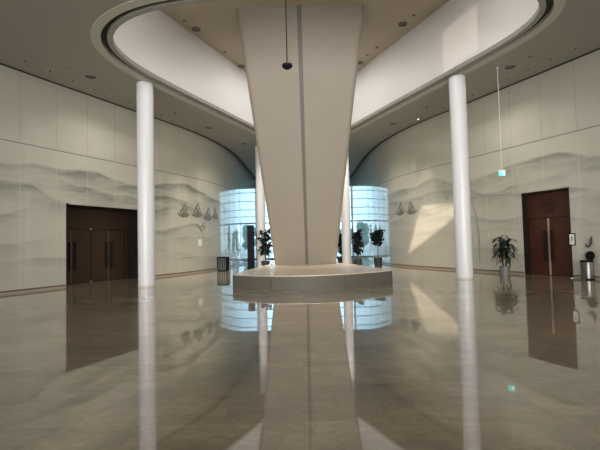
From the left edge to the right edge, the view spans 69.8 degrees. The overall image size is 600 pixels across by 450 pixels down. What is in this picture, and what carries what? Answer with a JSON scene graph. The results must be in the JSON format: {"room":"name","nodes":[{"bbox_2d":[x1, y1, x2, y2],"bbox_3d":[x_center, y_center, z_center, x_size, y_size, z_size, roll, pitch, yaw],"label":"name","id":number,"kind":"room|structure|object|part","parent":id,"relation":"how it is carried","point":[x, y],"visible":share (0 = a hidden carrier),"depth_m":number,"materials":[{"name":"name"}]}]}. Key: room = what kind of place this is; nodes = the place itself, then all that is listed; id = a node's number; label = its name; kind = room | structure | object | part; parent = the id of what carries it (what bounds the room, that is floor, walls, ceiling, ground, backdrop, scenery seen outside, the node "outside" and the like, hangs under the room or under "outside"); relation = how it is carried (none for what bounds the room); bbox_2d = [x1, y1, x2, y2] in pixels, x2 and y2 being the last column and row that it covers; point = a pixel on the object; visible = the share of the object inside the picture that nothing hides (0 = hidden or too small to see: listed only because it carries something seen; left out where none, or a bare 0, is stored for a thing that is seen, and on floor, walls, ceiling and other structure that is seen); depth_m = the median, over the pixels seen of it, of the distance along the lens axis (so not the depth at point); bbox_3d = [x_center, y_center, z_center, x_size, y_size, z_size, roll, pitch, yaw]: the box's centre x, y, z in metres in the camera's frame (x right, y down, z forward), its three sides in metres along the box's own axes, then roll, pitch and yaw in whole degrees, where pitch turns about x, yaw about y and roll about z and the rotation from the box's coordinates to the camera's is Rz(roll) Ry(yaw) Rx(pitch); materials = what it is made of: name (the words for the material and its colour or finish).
{"room":"lobby","nodes":[
{"label":"lobby","id":0,"kind":"room"},
{"bbox_2d":[0,65,256,292],"bbox_3d":[-8.846,-1.310,15.813,3.846,7.000,44.536,-2,-3,17],"label":"wall","id":1,"kind":"structure","parent":0,"point":[60,145],"depth_m":15.81,"materials":[{"name":"grey paint"}]},
{"bbox_2d":[0,284,65,294],"bbox_3d":[-12.476,1.758,4.822,0.063,0.098,21.579,-3,-3,25],"label":"baseboard","id":2,"kind":"structure","parent":1,"relation":"attached to","point":[56,286],"depth_m":13.54,"materials":[{"name":"stone"}]},
{"bbox_2d":[66,229,89,283],"bbox_3d":[-8.565,1.175,16.119,0.144,2.030,1.668,-3,-3,25],"label":"door","id":3,"kind":"structure","parent":1,"relation":"in","point":[77,240],"depth_m":16.38,"materials":[{"name":"brown wood"}]},
{"bbox_3d":[-8.592,1.165,16.002,0.094,1.060,0.060,-3,-3,25],"label":"pull handle","id":4,"kind":"part","parent":3,"relation":"part of","materials":[{"name":"black plastic"}]},
{"bbox_3d":[-8.493,1.172,16.216,0.094,1.060,0.060,-3,-3,25],"label":"pull handle","id":5,"kind":"part","parent":3,"relation":"part of","materials":[{"name":"black plastic"}]},
{"bbox_2d":[66,203,137,286],"bbox_3d":[-7.770,0.773,16.654,1.230,2.900,3.815,-3,-3,25],"label":"door frame","id":6,"kind":"structure","parent":1,"relation":"attached to","point":[82,217],"depth_m":17.72,"materials":[{"name":"wood"}]},
{"bbox_3d":[-8.298,-0.223,16.930,0.060,0.778,3.711,-3,-3,25],"label":"transom panel","id":7,"kind":"part","parent":6,"relation":"part of","materials":[{"name":"brown wood"}]},
{"bbox_3d":[-8.316,0.797,16.906,0.025,2.900,3.815,-3,-3,25],"label":"panel","id":8,"kind":"part","parent":6,"relation":"part of","materials":[{"name":"brown wood"}]},
{"bbox_3d":[-7.495,1.246,18.526,0.060,2.058,0.058,-3,-3,25],"label":"panel","id":9,"kind":"part","parent":6,"relation":"part of","materials":[{"name":"brown wood"}]},
{"bbox_2d":[90,230,123,280],"bbox_3d":[-7.854,1.224,17.651,0.144,2.030,1.668,-3,-3,25],"label":"door","id":10,"kind":"structure","parent":1,"relation":"in","point":[106,246],"depth_m":17.54,"materials":[{"name":"brown wood"}]},
{"bbox_3d":[-7.881,1.214,17.534,0.094,1.060,0.060,-3,-3,25],"label":"pull handle","id":11,"kind":"part","parent":10,"relation":"part of","materials":[{"name":"black plastic"}]},
{"bbox_3d":[-7.782,1.221,17.748,0.094,1.060,0.060,-3,-3,25],"label":"pull handle","id":12,"kind":"part","parent":10,"relation":"part of","materials":[{"name":"black plastic"}]},
{"bbox_2d":[0,63,255,180],"bbox_3d":[-8.693,-4.757,15.939,3.881,0.090,44.481,-2,-3,17],"label":"trim","id":13,"kind":"structure","parent":1,"relation":"attached to","point":[226,148],"depth_m":17.33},
{"bbox_2d":[155,259,256,276],"bbox_3d":[-4.417,2.544,27.591,1.294,0.098,19.466,-2,-2,8],"label":"baseboard","id":14,"kind":"structure","parent":1,"relation":"attached to","point":[188,272],"depth_m":20.68,"materials":[{"name":"wood"}]},
{"bbox_2d":[0,257,599,449],"bbox_3d":[0.050,2.082,15.825,38.000,0.200,43.800,-1,-2,0],"label":"floor","id":15,"kind":"structure","parent":0,"point":[425,359],"depth_m":4.56,"materials":[{"name":"stone"}]},
{"bbox_2d":[136,80,155,286],"bbox_3d":[-5.155,-1.379,14.378,0.564,6.837,0.564,-1,-2,0],"label":"column","id":16,"kind":"structure","parent":15,"relation":"on","point":[144,88],"depth_m":14.17,"materials":[{"name":"white paint"}]},
{"bbox_2d":[217,257,228,270],"bbox_3d":[-3.904,1.975,21.839,0.520,0.720,0.380,-2,-3,14],"label":"bin","id":17,"kind":"object","parent":15,"relation":"on","point":[222,262],"visible":1,"depth_m":21.69,"materials":[{"name":"black plastic"}]},
{"bbox_2d":[247,225,254,267],"bbox_3d":[-2.732,1.203,23.873,0.480,2.380,0.320,-1,-3,-14],"label":"sign totem","id":18,"kind":"object","parent":15,"relation":"on","point":[250,228],"visible":0.9,"depth_m":23.83,"materials":[{"name":"black plastic"}]},
{"bbox_2d":[255,145,265,266],"bbox_3d":[-2.195,-1.033,24.069,0.524,6.837,0.524,-1,-2,0],"label":"column","id":19,"kind":"structure","parent":15,"relation":"on","point":[260,196],"depth_m":23.86,"materials":[{"name":"white paint"}]},
{"bbox_2d":[256,229,271,265],"bbox_3d":[-1.832,1.261,22.873,0.921,2.135,1.069,0,-3,-25],"label":"potted tree","id":20,"kind":"object","parent":15,"relation":"on","point":[265,248],"visible":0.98,"depth_m":22.77,"materials":[{"name":"green plant"}]},
{"bbox_3d":[-1.830,2.118,22.832,0.486,0.420,0.486,-1,-2,0],"label":"pot","id":21,"kind":"part","parent":20,"relation":"part of","materials":[{"name":"ceramic"}]},
{"bbox_2d":[236,4,363,264],"bbox_3d":[0.112,-2.821,16.984,4.340,8.890,5.506,-1,-2,0],"label":"pillar","id":22,"kind":"structure","parent":15,"relation":"on","point":[302,113],"depth_m":15.81,"materials":[{"name":"paint"}]},
{"bbox_2d":[232,263,392,289],"bbox_3d":[0.418,1.784,16.096,4.970,0.400,8.084,-1,-2,0],"label":"plinth","id":23,"kind":"object","parent":15,"relation":"on","point":[338,275],"visible":0.84,"depth_m":12.68,"materials":[{"name":"stone"}]},
{"bbox_3d":[-1.472,1.701,12.708,1.535,0.365,0.103,-3,-3,37],"label":"panel","id":24,"kind":"part","parent":23,"relation":"part of","materials":[{"name":"grey stone"}]},
{"bbox_3d":[0.239,1.638,12.188,2.135,0.365,0.258,-1,-2,-2],"label":"panel","id":25,"kind":"part","parent":23,"relation":"part of","materials":[{"name":"grey stone"}]},
{"bbox_3d":[2.125,1.622,12.886,1.963,0.365,0.109,0,-3,-36],"label":"panel","id":26,"kind":"part","parent":23,"relation":"part of","materials":[{"name":"grey stone"}]},
{"bbox_2d":[337,233,341,262],"bbox_3d":[2.383,1.297,24.570,0.853,2.007,0.741,1,-3,-42],"label":"potted tree","id":27,"kind":"object","parent":15,"relation":"on","point":[340,234],"visible":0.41,"depth_m":24.44,"materials":[{"name":"green plant"}]},
{"bbox_2d":[341,153,351,263],"bbox_3d":[2.452,-1.179,23.270,0.524,6.837,0.524,-1,-2,0],"label":"column","id":28,"kind":"structure","parent":15,"relation":"on","point":[345,215],"depth_m":23.02,"materials":[{"name":"white paint"}]},
{"bbox_2d":[351,229,364,264],"bbox_3d":[2.999,1.200,22.577,0.736,2.001,0.799,-1,-2,0],"label":"potted tree","id":29,"kind":"object","parent":15,"relation":"on","point":[357,237],"visible":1,"depth_m":22.43,"materials":[{"name":"green plant"}]},
{"bbox_3d":[3.029,1.988,22.532,0.486,0.420,0.486,-1,-2,0],"label":"pot","id":30,"kind":"part","parent":29,"relation":"part of","materials":[{"name":"ceramic"}]},
{"bbox_2d":[369,228,384,265],"bbox_3d":[4.241,1.192,23.562,1.045,2.041,0.820,0,-3,-24],"label":"potted tree","id":31,"kind":"object","parent":15,"relation":"on","point":[377,235],"visible":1,"depth_m":23.45,"materials":[{"name":"green plant"}]},
{"bbox_3d":[4.269,2.002,23.531,0.486,0.420,0.486,-1,-2,0],"label":"pot","id":32,"kind":"part","parent":31,"relation":"part of","materials":[{"name":"ceramic"}]},
{"bbox_2d":[448,74,473,278],"bbox_3d":[5.423,-1.627,14.498,0.564,6.837,0.564,-1,-2,0],"label":"column","id":33,"kind":"structure","parent":15,"relation":"on","point":[462,227],"depth_m":14.29,"materials":[{"name":"white paint"}]},
{"bbox_2d":[490,235,517,274],"bbox_3d":[7.298,1.070,15.350,1.076,1.432,0.938,-1,-2,0],"label":"dracaena","id":34,"kind":"object","parent":15,"relation":"on","point":[503,251],"visible":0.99,"depth_m":15.25,"materials":[{"name":"plant"}]},
{"bbox_3d":[7.168,0.703,15.416,0.769,0.688,0.815,-3,-3,27],"label":"crown","id":35,"kind":"part","parent":34,"relation":"part of","materials":[{"name":"green plant"}]},
{"bbox_3d":[7.166,1.045,15.314,0.750,0.696,0.844,-1,-2,0],"label":"crown","id":36,"kind":"part","parent":34,"relation":"part of","materials":[{"name":"green plant"}]},
{"bbox_3d":[7.306,1.174,15.250,0.808,0.781,0.746,-1,-2,0],"label":"crown","id":37,"kind":"part","parent":34,"relation":"part of","materials":[{"name":"green plant"}]},
{"bbox_3d":[7.433,0.843,15.371,0.765,0.726,0.718,1,-3,-37],"label":"crown","id":38,"kind":"part","parent":34,"relation":"part of","materials":[{"name":"green plant"}]},
{"bbox_2d":[499,266,510,274],"bbox_3d":[7.311,1.631,15.342,0.386,0.310,0.386,-1,-2,0],"label":"pot","id":39,"kind":"object","parent":15,"relation":"on","point":[504,270],"depth_m":15.21,"materials":[{"name":"white ceramic"}]},
{"bbox_2d":[580,251,594,279],"bbox_3d":[8.692,1.224,13.034,0.428,0.859,0.360,0,-3,-23],"label":"bin","id":40,"kind":"object","parent":15,"relation":"on","point":[586,266],"visible":1,"depth_m":12.92,"materials":[{"name":"silver metal"}]},
{"bbox_3d":[8.852,0.938,13.116,0.066,0.289,0.290,0,-3,-23],"label":"lid","id":41,"kind":"part","parent":40,"relation":"part of","materials":[{"name":"black plastic"}]},
{"bbox_2d":[0,0,599,176],"bbox_3d":[-0.234,-4.902,16.444,33.436,0.142,42.455,-1,-2,0],"label":"ceiling","id":42,"kind":"structure","parent":0,"point":[53,35],"depth_m":13.02,"materials":[{"name":"paint"}]},
{"bbox_2d":[85,74,96,78],"bbox_3d":[-6.740,-4.785,13.852,0.340,0.025,0.340,-1,-2,0],"label":"ceiling speaker","id":43,"kind":"object","parent":42,"relation":"attached to","point":[91,76],"visible":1,"depth_m":13.87,"materials":[{"name":"black plastic"}]},
{"bbox_2d":[496,67,505,175],"bbox_3d":[6.442,-3.343,13.870,0.210,3.536,0.090,-2,-3,24],"label":"exit sign","id":44,"kind":"object","parent":42,"relation":"hanging from","point":[501,172],"visible":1,"depth_m":13.83,"materials":[{"name":"white paint"}]},
{"bbox_3d":[6.440,-3.427,13.873,0.020,3.330,0.020,-1,-2,2],"label":"rod","id":45,"kind":"part","parent":44,"relation":"part of","materials":[{"name":"white paint"}]},
{"bbox_2d":[504,64,515,68],"bbox_3d":[6.785,-5.109,13.881,0.340,0.025,0.340,-1,-2,0],"label":"ceiling speaker","id":46,"kind":"object","parent":42,"relation":"attached to","point":[510,66],"visible":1,"depth_m":13.88,"materials":[{"name":"black plastic"}]},
{"bbox_2d":[160,0,448,71],"bbox_3d":[0.351,-7.354,16.590,11.368,0.120,14.338,-1,-2,0],"label":"ceiling","id":47,"kind":"structure","parent":0,"point":[217,21],"depth_m":15.32,"materials":[{"name":"paint"}]},
{"bbox_2d":[191,26,200,31],"bbox_3d":[-3.827,-7.213,15.835,0.340,0.025,0.340,-1,-2,0],"label":"ceiling speaker","id":48,"kind":"object","parent":47,"relation":"attached to","point":[196,29],"visible":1,"depth_m":15.85,"materials":[{"name":"black plastic"}]},
{"bbox_2d":[282,0,291,69],"bbox_3d":[-0.403,-5.972,12.469,0.310,2.960,0.310,-1,-2,0],"label":"microphone","id":49,"kind":"object","parent":47,"relation":"hanging from","point":[287,65],"visible":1,"depth_m":12.41,"materials":[{"name":"black plastic"}]},
{"bbox_2d":[398,21,406,26],"bbox_3d":[3.778,-7.396,15.825,0.340,0.025,0.340,-1,-2,0],"label":"ceiling speaker","id":50,"kind":"object","parent":47,"relation":"attached to","point":[403,23],"visible":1,"depth_m":15.80,"materials":[{"name":"black plastic"}]},
{"bbox_2d":[113,0,538,124],"bbox_3d":[0.380,-6.141,16.537,11.328,2.310,14.298,-1,-2,0],"label":"wall","id":51,"kind":"structure","parent":0,"point":[458,31],"depth_m":15.30,"materials":[{"name":"white paint"}]},
{"bbox_2d":[351,50,599,277],"bbox_3d":[9.028,-1.737,15.846,3.870,7.000,44.241,-1,-3,-16],"label":"wall","id":52,"kind":"structure","parent":0,"point":[549,126],"depth_m":16.58,"materials":[{"name":"grey"}]},
{"bbox_2d":[353,256,523,274],"bbox_3d":[5.436,2.247,26.180,1.800,0.098,22.273,-1,-2,-9],"label":"baseboard","id":53,"kind":"structure","parent":52,"relation":"attached to","point":[429,267],"depth_m":19.17,"materials":[{"name":"wood"}]},
{"bbox_2d":[349,48,599,177],"bbox_3d":[8.709,-5.173,15.979,3.906,0.090,44.195,-1,-3,-16],"label":"trim","id":54,"kind":"structure","parent":52,"relation":"attached to","point":[381,142],"depth_m":17.48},
{"bbox_2d":[521,187,572,277],"bbox_3d":[8.483,0.286,14.627,0.350,2.920,1.836,0,-3,-24],"label":"door frame","id":55,"kind":"structure","parent":52,"relation":"attached to","point":[553,203],"depth_m":14.98,"materials":[{"name":"wood"}]},
{"bbox_3d":[8.565,-0.698,14.716,0.060,0.868,1.732,0,-3,-24],"label":"transom panel","id":56,"kind":"part","parent":55,"relation":"part of","materials":[{"name":"red wood"}]},
{"bbox_2d":[529,217,572,276],"bbox_3d":[8.562,0.735,14.637,0.144,1.960,1.704,0,-3,-24],"label":"door","id":57,"kind":"structure","parent":52,"relation":"in","point":[550,249],"depth_m":14.66,"materials":[{"name":"red wood"}]},
{"bbox_3d":[8.456,0.705,14.818,0.094,1.060,0.060,0,-3,-24],"label":"pull handle","id":58,"kind":"part","parent":57,"relation":"part of","materials":[{"name":"black plastic"}]},
{"bbox_3d":[8.550,0.694,14.602,0.094,1.060,0.060,0,-3,-24],"label":"pull handle","id":59,"kind":"part","parent":57,"relation":"part of","materials":[{"name":"black plastic"}]},
{"bbox_2d":[569,233,575,244],"bbox_3d":[8.676,0.457,13.709,0.029,0.390,0.200,0,-3,-23],"label":"frame","id":60,"kind":"object","parent":52,"relation":"attached to","point":[572,241],"visible":1,"depth_m":13.69,"materials":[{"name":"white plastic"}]},
{"bbox_2d":[574,275,599,279],"bbox_3d":[12.757,1.131,4.349,0.060,0.098,20.351,0,-3,-24],"label":"baseboard","id":61,"kind":"structure","parent":52,"relation":"attached to","point":[575,276],"depth_m":13.47,"materials":[{"name":"stone"}]},
{"bbox_2d":[586,237,591,247],"bbox_3d":[8.858,0.525,13.194,0.092,0.340,0.174,0,-3,-23],"label":"wall hook","id":62,"kind":"object","parent":52,"relation":"attached to","point":[590,241],"visible":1,"depth_m":13.14,"materials":[{"name":"grey metal"}]},
{"bbox_3d":[0.304,-3.736,37.820,8.800,0.700,0.250,-1,-2,0],"label":"wall","id":63,"kind":"structure","parent":0,"visible":0},
{"bbox_2d":[256,185,352,258],"bbox_3d":[0.388,-0.241,37.660,8.400,6.300,0.170,-1,-2,0],"label":"window","id":64,"kind":"structure","parent":63,"relation":"in","point":[349,185],"depth_m":37.60,"materials":[{"name":"glass"}]},
{"label":"outside","id":65,"kind":"structure","parent":0,"visible":0},
{"bbox_2d":[266,246,353,257],"bbox_3d":[0.127,5.269,88.761,120.000,0.200,102.190,-1,-2,0],"label":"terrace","id":66,"kind":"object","parent":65,"point":[271,249],"depth_m":51.85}
]}

